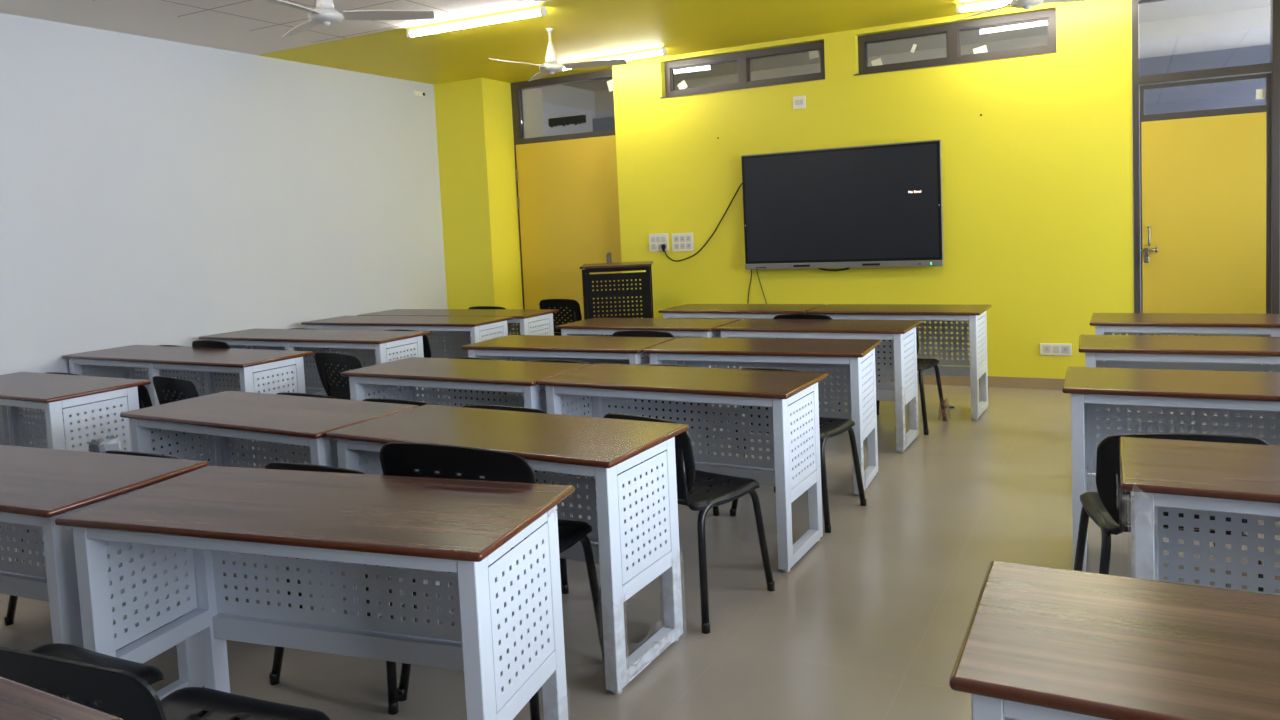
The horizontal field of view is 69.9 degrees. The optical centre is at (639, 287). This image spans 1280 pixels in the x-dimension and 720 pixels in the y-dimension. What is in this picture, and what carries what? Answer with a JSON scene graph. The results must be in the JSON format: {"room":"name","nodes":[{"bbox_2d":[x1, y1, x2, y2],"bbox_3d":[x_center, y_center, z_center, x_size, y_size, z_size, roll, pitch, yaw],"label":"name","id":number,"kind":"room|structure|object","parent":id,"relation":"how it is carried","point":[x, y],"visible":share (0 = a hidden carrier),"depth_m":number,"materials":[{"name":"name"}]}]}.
{"room":"classroom","nodes":[
{"label":"classroom","id":0,"kind":"room"},
{"bbox_2d":[0,13,595,444],"bbox_3d":[-3.611,-0.564,7.157,0.200,3.400,13.100,0,5,28],"label":"wall","id":1,"kind":"structure","parent":0,"point":[164,192],"depth_m":7.26,"materials":[{"name":"white paint"}]},
{"bbox_2d":[0,77,34,445],"bbox_3d":[-4.226,-0.245,5.701,0.080,3.030,0.610,0,5,28],"label":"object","id":2,"kind":"structure","parent":1,"relation":"attached to","point":[13,353],"depth_m":5.90,"materials":[{"name":"white paint"}]},
{"bbox_2d":[414,91,424,96],"bbox_3d":[-2.275,-2.005,9.456,0.016,0.044,0.160,0,5,28],"label":"plate","id":3,"kind":"object","parent":1,"relation":"attached to","point":[417,93],"visible":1,"depth_m":9.45,"materials":[{"name":"white plastic"}]},
{"bbox_2d":[434,78,522,345],"bbox_3d":[-1.677,-0.665,9.903,0.630,3.030,0.640,0,5,28],"label":"column","id":4,"kind":"structure","parent":1,"relation":"attached to","point":[474,120],"depth_m":9.62,"materials":[{"name":"yellow paint"}]},
{"bbox_2d":[0,0,1131,84],"bbox_3d":[-0.426,-1.858,3.800,8.600,0.100,10.000,0,5,28],"label":"ceiling","id":5,"kind":"structure","parent":0,"point":[582,29],"depth_m":7.14,"materials":[{"name":"yellow paint"}]},
{"bbox_2d":[265,0,434,36],"bbox_3d":[-1.862,-1.655,5.108,1.075,0.356,1.002,0,5,28],"label":"ceiling fan","id":6,"kind":"object","parent":5,"relation":"hanging from","point":[325,13],"visible":1,"depth_m":5.20,"materials":[{"name":"white metal"}]},
{"bbox_2d":[406,5,545,37],"bbox_3d":[-1.218,-1.946,6.715,1.222,0.066,0.044,-1,5,26],"label":"tube light","id":7,"kind":"object","parent":5,"relation":"attached to","point":[538,10],"visible":1,"depth_m":6.68,"materials":[{"name":"white plastic"}]},
{"bbox_2d":[489,28,626,80],"bbox_3d":[-0.693,-1.853,7.114,1.060,0.356,1.031,0,5,28],"label":"ceiling fan","id":8,"kind":"object","parent":5,"relation":"hanging from","point":[551,66],"visible":1,"depth_m":7.17,"materials":[{"name":"white metal"}]},
{"bbox_2d":[560,47,666,69],"bbox_3d":[-0.289,-2.117,8.501,1.222,0.066,0.044,0,5,31],"label":"tube light","id":9,"kind":"object","parent":5,"relation":"attached to","point":[663,50],"visible":0.54,"depth_m":8.34,"materials":[{"name":"white plastic"}]},
{"bbox_2d":[956,0,1010,13],"bbox_3d":[2.975,-2.145,6.759,1.222,0.066,0.044,-1,5,25],"label":"tube light","id":10,"kind":"object","parent":5,"relation":"attached to","point":[984,4],"visible":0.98,"depth_m":6.93,"materials":[{"name":"white plastic"}]},
{"bbox_2d":[949,0,1092,22],"bbox_3d":[2.343,-1.881,5.511,1.078,0.356,0.990,0,5,28],"label":"ceiling fan","id":11,"kind":"object","parent":5,"relation":"hanging from","point":[1025,4],"visible":1,"depth_m":5.64,"materials":[{"name":"white metal"}]},
{"bbox_2d":[0,384,1279,719],"bbox_3d":[0.375,1.156,5.199,9.050,0.120,13.100,0,5,28],"label":"floor","id":12,"kind":"structure","parent":0,"point":[871,622],"depth_m":3.59,"materials":[{"name":"beige tile"}]},
{"bbox_2d":[4,529,28,624],"bbox_3d":[-2.208,0.960,3.725,0.542,0.721,0.500,-1,5,26],"label":"chair","id":13,"kind":"object","parent":12,"relation":"on","point":[9,618],"visible":0.02,"depth_m":3.65,"materials":[{"name":"black plastic"}]},
{"bbox_2d":[0,676,122,719],"bbox_3d":[-1.444,1.065,1.486,1.240,0.760,0.545,0,5,28],"label":"desk","id":14,"kind":"object","parent":12,"relation":"on","point":[18,701],"visible":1,"depth_m":1.45,"materials":[{"name":"brown wood"}]},
{"bbox_2d":[0,372,150,451],"bbox_3d":[-3.280,0.899,5.008,1.240,0.760,0.545,0,5,28],"label":"desk","id":15,"kind":"object","parent":12,"relation":"on","point":[55,394],"visible":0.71,"depth_m":4.79,"materials":[{"name":"white metal"}]},
{"bbox_2d":[29,643,163,684],"bbox_3d":[-1.461,1.013,2.149,0.542,0.771,0.500,-1,5,26],"label":"chair","id":16,"kind":"object","parent":12,"relation":"on","point":[150,674],"visible":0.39,"depth_m":2.31,"materials":[{"name":"black plastic"}]},
{"bbox_2d":[0,445,207,699],"bbox_3d":[-2.086,0.983,3.056,1.240,0.760,0.545,-1,4,23],"label":"desk","id":17,"kind":"object","parent":12,"relation":"on","point":[39,486],"visible":0.36,"depth_m":2.91,"materials":[{"name":"brown wood"}]},
{"bbox_2d":[47,372,163,454],"bbox_3d":[-3.298,0.855,5.648,0.542,0.758,0.500,-1,5,27],"label":"chair","id":18,"kind":"object","parent":12,"relation":"on","point":[47,372],"visible":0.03,"depth_m":5.41,"materials":[{"name":"black plastic"}]},
{"bbox_2d":[121,385,178,452],"bbox_3d":[-2.801,0.859,5.384,0.542,0.741,0.500,0,5,30],"label":"chair","id":19,"kind":"object","parent":12,"relation":"on","point":[143,395],"visible":0.02,"depth_m":5.08,"materials":[{"name":"black plastic"}]},
{"bbox_2d":[0,646,329,719],"bbox_3d":[-0.965,1.017,1.907,0.542,0.751,0.500,-1,4,22],"label":"chair","id":20,"kind":"object","parent":12,"relation":"on","point":[125,695],"visible":0.82,"depth_m":1.67,"materials":[{"name":"black plastic"}]},
{"bbox_2d":[156,345,201,452],"bbox_3d":[-3.226,0.767,6.773,0.542,0.766,0.500,0,5,28],"label":"chair","id":21,"kind":"object","parent":12,"relation":"on","point":[156,345],"visible":0.04,"depth_m":6.53,"materials":[{"name":"black plastic"}]},
{"bbox_2d":[62,345,313,465],"bbox_3d":[-2.995,0.810,6.074,1.850,0.760,0.530,0,5,29],"label":"desk","id":22,"kind":"object","parent":12,"relation":"on","point":[279,365],"visible":0.5,"depth_m":5.88,"materials":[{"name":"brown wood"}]},
{"bbox_2d":[88,435,302,608],"bbox_3d":[-1.687,0.919,3.535,0.554,0.781,0.515,-1,5,25],"label":"chair","id":23,"kind":"object","parent":12,"relation":"on","point":[112,445],"visible":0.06,"depth_m":3.38,"materials":[{"name":"black plastic"}]},
{"bbox_2d":[153,376,276,462],"bbox_3d":[-2.373,0.841,5.152,0.542,0.771,0.500,0,5,36],"label":"chair","id":24,"kind":"object","parent":12,"relation":"on","point":[168,389],"visible":0.23,"depth_m":4.93,"materials":[{"name":"black plastic"}]},
{"bbox_2d":[192,340,243,455],"bbox_3d":[-2.846,0.743,6.551,0.542,0.812,0.500,0,5,28],"label":"chair","id":25,"kind":"object","parent":12,"relation":"on","point":[199,343],"visible":0.06,"depth_m":6.30,"materials":[{"name":"black plastic"}]},
{"bbox_2d":[120,391,418,613],"bbox_3d":[-1.579,0.896,3.946,1.240,0.760,0.545,0,5,30],"label":"desk","id":26,"kind":"object","parent":12,"relation":"on","point":[302,421],"visible":0.33,"depth_m":3.93,"materials":[{"name":"brown wood"}]},
{"bbox_2d":[277,392,336,462],"bbox_3d":[-1.437,0.849,4.520,0.542,0.758,0.500,0,5,30],"label":"chair","id":27,"kind":"object","parent":12,"relation":"on","point":[282,393],"visible":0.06,"depth_m":4.28,"materials":[{"name":"black plastic"}]},
{"bbox_2d":[55,466,574,719],"bbox_3d":[-0.862,0.962,2.539,1.296,0.763,0.545,-1,4,19],"label":"desk","id":28,"kind":"object","parent":12,"relation":"on","point":[468,529],"visible":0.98,"depth_m":2.52,"materials":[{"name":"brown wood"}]},
{"bbox_2d":[199,328,430,401],"bbox_3d":[-2.450,0.725,6.909,1.850,0.760,0.530,-1,5,27],"label":"desk","id":29,"kind":"object","parent":12,"relation":"on","point":[397,343],"visible":0.34,"depth_m":6.76,"materials":[{"name":"brown wood"}]},
{"bbox_2d":[291,328,364,367],"bbox_3d":[-2.576,0.681,7.589,0.542,0.761,0.500,0,5,28],"label":"chair","id":30,"kind":"object","parent":12,"relation":"on","point":[291,328],"visible":0.03,"depth_m":7.37,"materials":[{"name":"black plastic"}]},
{"bbox_2d":[265,462,398,714],"bbox_3d":[-0.914,0.918,3.134,0.542,0.769,0.500,-1,5,26],"label":"chair","id":31,"kind":"object","parent":12,"relation":"on","point":[274,676],"visible":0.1,"depth_m":2.88,"materials":[{"name":"black plastic"}]},
{"bbox_2d":[314,352,398,399],"bbox_3d":[-1.773,0.762,6.005,0.542,0.751,0.500,1,5,38],"label":"chair","id":32,"kind":"object","parent":12,"relation":"on","point":[334,386],"visible":0.45,"depth_m":5.83,"materials":[{"name":"black plastic"}]},
{"bbox_2d":[301,316,513,387],"bbox_3d":[-1.958,0.643,7.731,1.850,0.760,0.530,-1,5,27],"label":"desk","id":33,"kind":"object","parent":12,"relation":"on","point":[481,328],"visible":0.23,"depth_m":7.62,"materials":[{"name":"white metal"}]},
{"bbox_2d":[363,398,451,572],"bbox_3d":[-0.946,0.845,4.269,0.542,0.756,0.500,0,5,28],"label":"chair","id":34,"kind":"object","parent":12,"relation":"on","point":[397,401],"visible":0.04,"depth_m":4.01,"materials":[{"name":"black plastic"}]},
{"bbox_2d":[384,329,434,403],"bbox_3d":[-1.647,0.671,7.082,0.542,0.766,0.500,0,5,30],"label":"chair","id":35,"kind":"object","parent":12,"relation":"on","point":[426,346],"visible":0.06,"depth_m":6.79,"materials":[{"name":"black plastic"}]},
{"bbox_2d":[357,309,558,397],"bbox_3d":[-1.625,0.595,8.186,1.850,0.760,0.530,-1,5,27],"label":"desk","id":36,"kind":"object","parent":12,"relation":"on","point":[529,321],"visible":0.09,"depth_m":7.95,"materials":[{"name":"brown wood"}]},
{"bbox_2d":[341,357,591,515],"bbox_3d":[-0.903,0.799,4.852,1.240,0.760,0.545,0,5,28],"label":"desk","id":37,"kind":"object","parent":12,"relation":"on","point":[410,373],"visible":0.27,"depth_m":4.81,"materials":[{"name":"brown wood"}]},
{"bbox_2d":[448,357,523,405],"bbox_3d":[-0.840,0.753,5.467,0.542,0.758,0.500,0,5,28],"label":"chair","id":38,"kind":"object","parent":12,"relation":"on","point":[451,357],"visible":0.1,"depth_m":5.25,"materials":[{"name":"black plastic"}]},
{"bbox_2d":[468,306,510,328],"bbox_3d":[-1.305,0.533,8.763,0.542,0.771,0.500,0,5,28],"label":"chair","id":39,"kind":"object","parent":12,"relation":"on","point":[476,307],"visible":0.05,"depth_m":8.51,"materials":[{"name":"black plastic"}]},
{"bbox_2d":[379,442,604,719],"bbox_3d":[-0.449,0.869,2.978,0.580,0.846,0.500,-1,5,27],"label":"chair","id":40,"kind":"object","parent":12,"relation":"on","point":[396,458],"visible":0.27,"depth_m":2.78,"materials":[{"name":"black plastic"}]},
{"bbox_2d":[325,404,688,693],"bbox_3d":[-0.478,0.887,3.348,1.240,0.760,0.545,0,5,30],"label":"desk","id":41,"kind":"object","parent":12,"relation":"on","point":[599,449],"visible":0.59,"depth_m":3.13,"materials":[{"name":"white metal"}]},
{"bbox_2d":[463,405,579,593],"bbox_3d":[-0.447,0.840,4.003,0.542,0.758,0.500,-1,5,27],"label":"chair","id":42,"kind":"object","parent":12,"relation":"on","point":[563,566],"visible":0.02,"depth_m":3.72,"materials":[{"name":"black plastic"}]},
{"bbox_2d":[539,299,581,335],"bbox_3d":[-0.646,0.480,8.862,0.542,0.801,0.500,0,5,28],"label":"chair","id":43,"kind":"object","parent":12,"relation":"on","point":[566,305],"visible":0.36,"depth_m":8.63,"materials":[{"name":"black plastic"}]},
{"bbox_2d":[462,335,675,414],"bbox_3d":[-0.429,0.714,5.742,1.240,0.760,0.545,-1,5,26],"label":"desk","id":44,"kind":"object","parent":12,"relation":"on","point":[590,349],"visible":0.21,"depth_m":5.62,"materials":[{"name":"brown wood"}]},
{"bbox_2d":[529,360,635,414],"bbox_3d":[-0.307,0.747,5.148,0.542,0.766,0.500,0,5,28],"label":"chair","id":45,"kind":"object","parent":12,"relation":"on","point":[556,361],"visible":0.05,"depth_m":4.90,"materials":[{"name":"black plastic"}]},
{"bbox_2d":[579,261,653,335],"bbox_3d":[-0.186,0.331,8.417,0.650,1.119,0.320,-2,4,4],"label":"lectern","id":46,"kind":"object","parent":12,"relation":"on","point":[646,291],"visible":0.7,"depth_m":8.28,"materials":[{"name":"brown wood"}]},
{"bbox_2d":[612,330,673,364],"bbox_3d":[0.137,0.644,6.152,0.542,0.786,0.500,0,5,28],"label":"chair","id":47,"kind":"object","parent":12,"relation":"on","point":[630,333],"visible":0.06,"depth_m":5.91,"materials":[{"name":"black plastic"}]},
{"bbox_2d":[556,317,740,436],"bbox_3d":[0.074,0.627,6.628,1.240,0.760,0.545,0,5,29],"label":"desk","id":48,"kind":"object","parent":12,"relation":"on","point":[704,328],"visible":0.1,"depth_m":6.50,"materials":[{"name":"brown wood"}]},
{"bbox_2d":[537,363,827,572],"bbox_3d":[0.203,0.789,4.268,1.240,0.760,0.545,0,5,29],"label":"desk","id":49,"kind":"object","parent":12,"relation":"on","point":[784,393],"visible":0.79,"depth_m":4.17,"materials":[{"name":"white metal"}]},
{"bbox_2d":[632,364,738,515],"bbox_3d":[0.245,0.744,4.888,0.542,0.758,0.500,0,5,28],"label":"chair","id":50,"kind":"object","parent":12,"relation":"on","point":[715,509],"visible":0.06,"depth_m":4.67,"materials":[{"name":"black plastic"}]},
{"bbox_2d":[600,413,774,633],"bbox_3d":[0.172,0.835,3.608,0.542,0.766,0.500,1,5,41],"label":"chair","id":51,"kind":"object","parent":12,"relation":"on","point":[698,490],"visible":0.44,"depth_m":3.40,"materials":[{"name":"black plastic"}]},
{"bbox_2d":[658,304,825,338],"bbox_3d":[0.837,0.534,7.430,1.240,0.760,0.545,0,5,29],"label":"desk","id":52,"kind":"object","parent":12,"relation":"on","point":[686,311],"visible":0.07,"depth_m":7.30,"materials":[{"name":"brown wood"}]},
{"bbox_2d":[643,337,881,495],"bbox_3d":[0.707,0.698,5.211,1.240,0.760,0.545,-1,5,25],"label":"desk","id":53,"kind":"object","parent":12,"relation":"on","point":[857,356],"visible":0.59,"depth_m":5.09,"materials":[{"name":"white metal"}]},
{"bbox_2d":[730,368,866,532],"bbox_3d":[0.785,0.740,4.582,0.542,0.759,0.500,0,5,36],"label":"chair","id":54,"kind":"object","parent":12,"relation":"on","point":[829,427],"visible":0.2,"depth_m":4.51,"materials":[{"name":"black plastic"}]},
{"bbox_2d":[773,314,840,410],"bbox_3d":[1.257,0.555,6.639,0.542,0.791,0.500,0,5,28],"label":"chair","id":55,"kind":"object","parent":12,"relation":"on","point":[784,316],"visible":0.04,"depth_m":6.39,"materials":[{"name":"black plastic"}]},
{"bbox_2d":[715,319,921,452],"bbox_3d":[1.186,0.616,6.054,1.240,0.760,0.545,0,5,28],"label":"desk","id":56,"kind":"object","parent":12,"relation":"on","point":[903,389],"visible":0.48,"depth_m":5.88,"materials":[{"name":"white metal"}]},
{"bbox_2d":[806,304,991,419],"bbox_3d":[1.929,0.526,6.824,1.240,0.760,0.545,0,5,29],"label":"desk","id":57,"kind":"object","parent":12,"relation":"on","point":[976,367],"visible":0.59,"depth_m":6.74,"materials":[{"name":"white metal"}]},
{"bbox_2d":[876,327,949,434],"bbox_3d":[1.796,0.570,6.344,0.556,0.753,0.526,0,5,35],"label":"chair","id":58,"kind":"object","parent":12,"relation":"on","point":[922,363],"visible":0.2,"depth_m":6.26,"materials":[{"name":"black"}]},
{"bbox_2d":[949,561,1279,719],"bbox_3d":[1.433,0.948,1.244,1.850,0.760,0.530,-1,5,27],"label":"desk","id":59,"kind":"object","parent":12,"relation":"on","point":[1039,642],"visible":1,"depth_m":1.47,"materials":[{"name":"brown wood"}]},
{"bbox_2d":[1062,367,1279,571],"bbox_3d":[2.607,0.738,3.414,1.850,0.760,0.530,-1,5,27],"label":"desk","id":60,"kind":"object","parent":12,"relation":"on","point":[1243,393],"visible":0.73,"depth_m":3.64,"materials":[{"name":"white metal"}]},
{"bbox_2d":[1074,433,1269,591],"bbox_3d":[1.737,0.803,3.035,0.542,0.766,0.500,-1,4,16],"label":"chair","id":61,"kind":"object","parent":12,"relation":"on","point":[1109,507],"visible":0.32,"depth_m":2.89,"materials":[{"name":"black plastic"}]},
{"bbox_2d":[1078,335,1279,491],"bbox_3d":[3.128,0.645,4.380,1.850,0.760,0.530,-1,5,26],"label":"desk","id":62,"kind":"object","parent":12,"relation":"on","point":[1220,350],"visible":0.27,"depth_m":4.52,"materials":[{"name":"white metal"}]},
{"bbox_2d":[1090,313,1279,444],"bbox_3d":[3.645,0.554,5.304,1.850,0.760,0.530,0,5,28],"label":"desk","id":63,"kind":"object","parent":12,"relation":"on","point":[1217,324],"visible":0.13,"depth_m":5.39,"materials":[{"name":"brown wood"}]},
{"bbox_2d":[1119,437,1279,594],"bbox_3d":[2.182,0.840,2.179,1.860,0.772,0.539,-1,5,27],"label":"desk","id":64,"kind":"object","parent":12,"relation":"on","point":[1221,480],"visible":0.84,"depth_m":2.57,"materials":[{"name":"white metal"}]},
{"bbox_2d":[612,0,1133,378],"bbox_3d":[1.822,-0.699,8.087,4.453,3.030,0.250,0,5,28],"label":"wall","id":65,"kind":"structure","parent":0,"point":[1037,187],"depth_m":7.50,"materials":[{"name":"yellow paint"}]},
{"bbox_2d":[511,69,623,325],"bbox_3d":[-0.698,-0.689,9.602,1.380,3.030,0.169,0,5,28],"label":"door","id":66,"kind":"structure","parent":65,"relation":"in","point":[567,184],"depth_m":9.61,"materials":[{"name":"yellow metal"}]},
{"bbox_2d":[649,233,668,251],"bbox_3d":[0.179,-0.439,8.836,0.207,0.171,0.016,0,5,28],"label":"board","id":67,"kind":"object","parent":65,"relation":"attached to","point":[655,240],"visible":1,"depth_m":8.83,"materials":[{"name":"white plastic"}]},
{"bbox_2d":[672,233,693,251],"bbox_3d":[0.406,-0.435,8.717,0.223,0.174,0.014,0,5,28],"label":"board","id":68,"kind":"object","parent":65,"relation":"attached to","point":[680,241],"visible":1,"depth_m":8.71,"materials":[{"name":"white plastic"}]},
{"bbox_2d":[674,236,678,241],"bbox_3d":[0.347,-0.466,8.739,0.050,0.055,0.002,0,5,28],"label":"socket","id":69,"kind":"object","parent":68,"relation":"attached to","point":[676,238],"depth_m":8.74,"materials":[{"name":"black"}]},
{"bbox_2d":[680,243,684,248],"bbox_3d":[0.405,-0.397,8.715,0.050,0.055,0.002,0,5,28],"label":"socket","id":70,"kind":"object","parent":68,"relation":"attached to","point":[682,245],"depth_m":8.71,"materials":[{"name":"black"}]},
{"bbox_2d":[680,236,684,241],"bbox_3d":[0.402,-0.466,8.710,0.050,0.055,0.002,0,5,28],"label":"socket","id":71,"kind":"object","parent":68,"relation":"attached to","point":[682,238],"depth_m":8.71,"materials":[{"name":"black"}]},
{"bbox_2d":[686,243,690,248],"bbox_3d":[0.460,-0.397,8.685,0.050,0.055,0.002,0,5,28],"label":"socket","id":72,"kind":"object","parent":68,"relation":"attached to","point":[688,245],"depth_m":8.68,"materials":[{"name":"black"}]},
{"bbox_2d":[686,236,690,241],"bbox_3d":[0.457,-0.467,8.681,0.050,0.055,0.002,0,5,28],"label":"socket","id":73,"kind":"object","parent":68,"relation":"attached to","point":[688,238],"depth_m":8.68,"materials":[{"name":"white plastic"}]},
{"bbox_2d":[660,41,824,98],"bbox_3d":[0.925,-1.982,8.379,1.604,0.344,0.160,0,5,28],"label":"window","id":74,"kind":"structure","parent":65,"relation":"in","point":[743,58],"depth_m":8.38,"materials":[{"name":"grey metal"}]},
{"bbox_2d":[793,96,805,108],"bbox_3d":[1.401,-1.634,8.070,0.115,0.108,0.016,0,5,28],"label":"wall plate","id":75,"kind":"object","parent":65,"relation":"attached to","point":[799,102],"visible":1,"depth_m":8.06,"materials":[{"name":"white plastic"}]},
{"bbox_2d":[741,139,943,269],"bbox_3d":[1.720,-0.692,7.934,1.731,1.032,0.116,0,5,28],"label":"display screen","id":76,"kind":"object","parent":65,"relation":"attached to","point":[879,205],"visible":1,"depth_m":7.86,"materials":[{"name":"grey"}]},
{"bbox_2d":[661,183,741,261],"bbox_3d":[0.588,-0.606,8.579,0.886,0.709,0.049,0,5,28],"label":"power cord","id":77,"kind":"object","parent":76,"relation":"hanging from","point":[663,246],"visible":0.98,"depth_m":8.62,"materials":[{"name":"black plastic"}]},
{"bbox_2d":[747,270,751,303],"bbox_3d":[1.015,0.270,8.438,0.066,0.918,0.036,0,5,28],"label":"cable","id":78,"kind":"object","parent":76,"relation":"hanging from","point":[751,270],"visible":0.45,"depth_m":8.42,"materials":[{"name":"black plastic"}]},
{"bbox_2d":[794,265,809,266],"bbox_3d":[1.425,-0.195,8.074,0.150,0.018,0.001,0,5,28],"label":"speaker grille","id":79,"kind":"object","parent":76,"relation":"attached to","point":[794,265],"depth_m":8.07,"materials":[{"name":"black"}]},
{"bbox_2d":[818,268,849,270],"bbox_3d":[1.692,-0.175,7.997,0.314,0.057,0.025,0,5,28],"label":"cable","id":80,"kind":"object","parent":76,"relation":"hanging from","point":[818,268],"visible":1,"depth_m":7.99,"materials":[{"name":"black plastic"}]},
{"bbox_2d":[862,263,879,265],"bbox_3d":[1.963,-0.200,7.787,0.150,0.018,0.001,0,5,28],"label":"speaker grille","id":81,"kind":"object","parent":76,"relation":"attached to","point":[863,264],"depth_m":7.79,"materials":[{"name":"black plastic"}]},
{"bbox_2d":[854,9,1056,75],"bbox_3d":[2.551,-1.996,7.512,1.580,0.344,0.160,0,5,28],"label":"window","id":82,"kind":"structure","parent":65,"relation":"in","point":[952,31],"depth_m":7.51,"materials":[{"name":"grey metal"}]},
{"bbox_2d":[884,374,1064,389],"bbox_3d":[1.829,0.777,8.077,4.453,0.090,0.012,0,5,28],"label":"baseboard","id":83,"kind":"structure","parent":65,"relation":"attached to","point":[993,381],"depth_m":7.46,"materials":[{"name":"beige tile"}]},
{"bbox_2d":[1040,343,1071,355],"bbox_3d":[3.297,0.486,7.265,0.225,0.093,0.016,0,5,28],"label":"wall socket","id":84,"kind":"object","parent":65,"relation":"attached to","point":[1045,348],"visible":1,"depth_m":7.26,"materials":[{"name":"white plastic"}]},
{"bbox_2d":[1043,346,1050,352],"bbox_3d":[3.237,0.488,7.292,0.060,0.060,0.002,0,5,28],"label":"socket","id":85,"kind":"object","parent":84,"relation":"attached to","point":[1046,349],"depth_m":7.29,"materials":[{"name":"white plastic"}]},
{"bbox_2d":[1053,346,1059,352],"bbox_3d":[3.298,0.488,7.258,0.045,0.055,0.005,0,5,28],"label":"switch","id":86,"kind":"object","parent":84,"relation":"attached to","point":[1056,349],"depth_m":7.25,"materials":[{"name":"grey plastic"}]},
{"bbox_2d":[1061,346,1069,353],"bbox_3d":[3.355,0.487,7.229,0.060,0.060,0.002,0,5,28],"label":"socket","id":87,"kind":"object","parent":84,"relation":"attached to","point":[1064,349],"depth_m":7.23,"materials":[{"name":"white plastic"}]},
{"bbox_2d":[563,0,1270,90],"bbox_3d":[2.570,-2.667,9.376,9.050,0.100,3.050,0,5,28],"label":"ceiling","id":88,"kind":"structure","parent":0,"point":[1166,9],"depth_m":9.91,"materials":[{"name":"grey paint"}]},
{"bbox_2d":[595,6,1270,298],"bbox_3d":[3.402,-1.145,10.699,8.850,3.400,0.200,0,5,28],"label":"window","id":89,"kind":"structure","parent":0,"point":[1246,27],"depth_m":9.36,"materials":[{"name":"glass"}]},
{"bbox_2d":[592,44,1270,130],"bbox_3d":[3.192,-2.247,10.534,8.650,0.200,0.100,0,5,28],"label":"trim","id":90,"kind":"structure","parent":89,"relation":"attached to","point":[1260,54],"depth_m":9.20,"materials":[{"name":"grey metal"}]},
{"bbox_3d":[5.125,-0.727,6.325,1.200,3.030,0.250,0,5,28],"label":"wall","id":91,"kind":"structure","parent":0,"visible":0},
{"bbox_2d":[1132,0,1279,336],"bbox_3d":[4.149,-0.711,6.743,0.915,3.030,0.153,0,5,28],"label":"door","id":92,"kind":"structure","parent":91,"relation":"in","point":[1206,185],"depth_m":6.71,"materials":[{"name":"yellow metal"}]},
{"bbox_2d":[1144,252,1148,262],"bbox_3d":[3.812,-0.229,6.898,0.037,0.079,0.022,0,5,28],"label":"padlock","id":93,"kind":"object","parent":92,"relation":"hanging from","point":[1146,259],"visible":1,"depth_m":6.89,"materials":[{"name":"silver metal"}]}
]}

